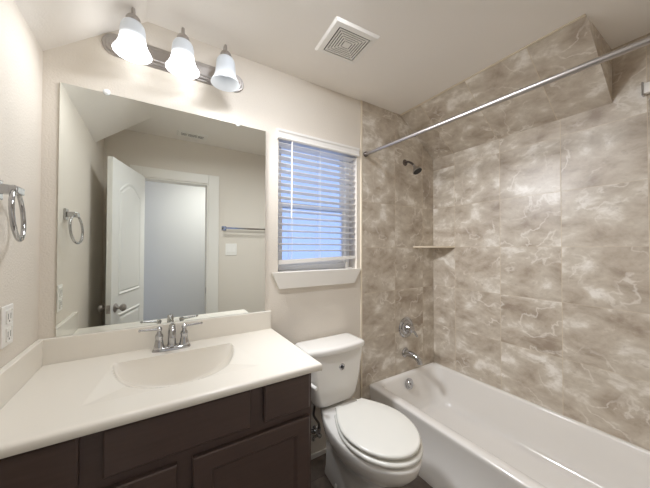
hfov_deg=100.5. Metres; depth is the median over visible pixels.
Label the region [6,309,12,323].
receptacle
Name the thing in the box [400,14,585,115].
trim
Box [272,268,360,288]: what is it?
window sill
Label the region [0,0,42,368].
wall
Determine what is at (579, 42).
soffit
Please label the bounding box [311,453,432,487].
floor
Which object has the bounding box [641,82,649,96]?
wall bracket
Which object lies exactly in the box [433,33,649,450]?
wall
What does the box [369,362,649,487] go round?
bathtub
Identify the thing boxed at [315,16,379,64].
exhaust fan
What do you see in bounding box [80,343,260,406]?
sink
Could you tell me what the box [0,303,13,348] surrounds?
wall outlet
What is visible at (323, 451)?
baseboard
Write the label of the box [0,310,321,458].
countertop
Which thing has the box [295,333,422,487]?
toilet
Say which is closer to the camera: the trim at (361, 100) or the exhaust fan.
the exhaust fan
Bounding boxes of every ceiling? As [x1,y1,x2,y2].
[14,0,146,50]
[147,0,649,114]
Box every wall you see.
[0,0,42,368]
[38,22,433,453]
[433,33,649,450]
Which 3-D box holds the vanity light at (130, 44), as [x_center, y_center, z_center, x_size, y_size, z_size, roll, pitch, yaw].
[-0.677,-0.916,1.288,0.628,0.218,0.200,1,-1,-32]
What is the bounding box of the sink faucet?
[138,322,202,352]
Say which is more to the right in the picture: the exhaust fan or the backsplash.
the exhaust fan
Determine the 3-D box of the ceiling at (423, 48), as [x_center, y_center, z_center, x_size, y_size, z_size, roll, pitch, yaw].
[0.321,-1.127,0.446,3.600,0.100,3.010,1,-1,-32]
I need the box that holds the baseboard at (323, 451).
[311,448,325,459]
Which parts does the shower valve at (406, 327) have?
valve handle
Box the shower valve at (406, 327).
[399,317,417,337]
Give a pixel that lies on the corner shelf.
(413, 246)
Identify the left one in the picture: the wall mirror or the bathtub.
the wall mirror
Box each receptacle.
[5,326,12,341]
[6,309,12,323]
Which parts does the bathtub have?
overflow plate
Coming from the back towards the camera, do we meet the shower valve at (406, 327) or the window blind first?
the shower valve at (406, 327)
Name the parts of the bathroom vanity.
drawer, cabinet door, drawer, cabinet door, drawer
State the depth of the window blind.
1.81 m
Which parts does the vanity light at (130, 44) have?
lamp shade, lamp shade, lamp shade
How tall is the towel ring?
0.184 m
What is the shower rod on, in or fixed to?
attached to the wall at (270, 99)
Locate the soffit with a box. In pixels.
[401,15,611,159]
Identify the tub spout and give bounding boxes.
[402,348,422,364]
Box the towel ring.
[0,180,25,241]
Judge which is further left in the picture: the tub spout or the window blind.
the window blind
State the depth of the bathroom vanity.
0.90 m
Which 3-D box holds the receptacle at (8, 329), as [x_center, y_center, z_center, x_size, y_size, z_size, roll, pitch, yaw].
[-1.002,0.285,0.856,0.005,0.044,0.036,1,-1,-32]
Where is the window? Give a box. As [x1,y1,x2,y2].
[278,141,348,270]
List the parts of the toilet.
flush lever, tank lid, tank, bowl, seat lid, seat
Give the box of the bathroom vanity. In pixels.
[0,373,310,487]
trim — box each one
[360,100,361,397]
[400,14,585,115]
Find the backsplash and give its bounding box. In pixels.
[37,310,270,365]
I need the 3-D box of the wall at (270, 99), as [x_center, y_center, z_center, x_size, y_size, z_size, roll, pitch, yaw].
[-0.087,0.165,1.848,2.615,2.445,0.169,1,-1,-32]
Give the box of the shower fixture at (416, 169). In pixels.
[403,159,421,174]
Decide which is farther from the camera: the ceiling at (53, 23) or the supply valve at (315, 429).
the supply valve at (315, 429)
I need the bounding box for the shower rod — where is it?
[363,36,649,156]
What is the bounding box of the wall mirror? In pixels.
[56,82,265,336]
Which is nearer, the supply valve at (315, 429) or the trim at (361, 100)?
the supply valve at (315, 429)
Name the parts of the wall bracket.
bracket plate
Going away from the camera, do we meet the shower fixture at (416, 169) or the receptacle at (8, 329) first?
the receptacle at (8, 329)
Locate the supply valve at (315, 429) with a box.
[311,406,321,440]
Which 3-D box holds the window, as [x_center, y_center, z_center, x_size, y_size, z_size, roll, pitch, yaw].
[-0.086,-0.260,1.896,0.606,0.871,0.050,1,-1,-32]
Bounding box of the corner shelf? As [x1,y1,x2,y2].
[413,246,454,247]
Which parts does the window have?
sash, sash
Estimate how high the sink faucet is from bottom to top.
0.126 m
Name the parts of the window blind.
ladder cord, rail, ladder cord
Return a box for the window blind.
[277,128,359,264]
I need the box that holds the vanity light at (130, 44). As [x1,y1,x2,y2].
[101,7,243,92]

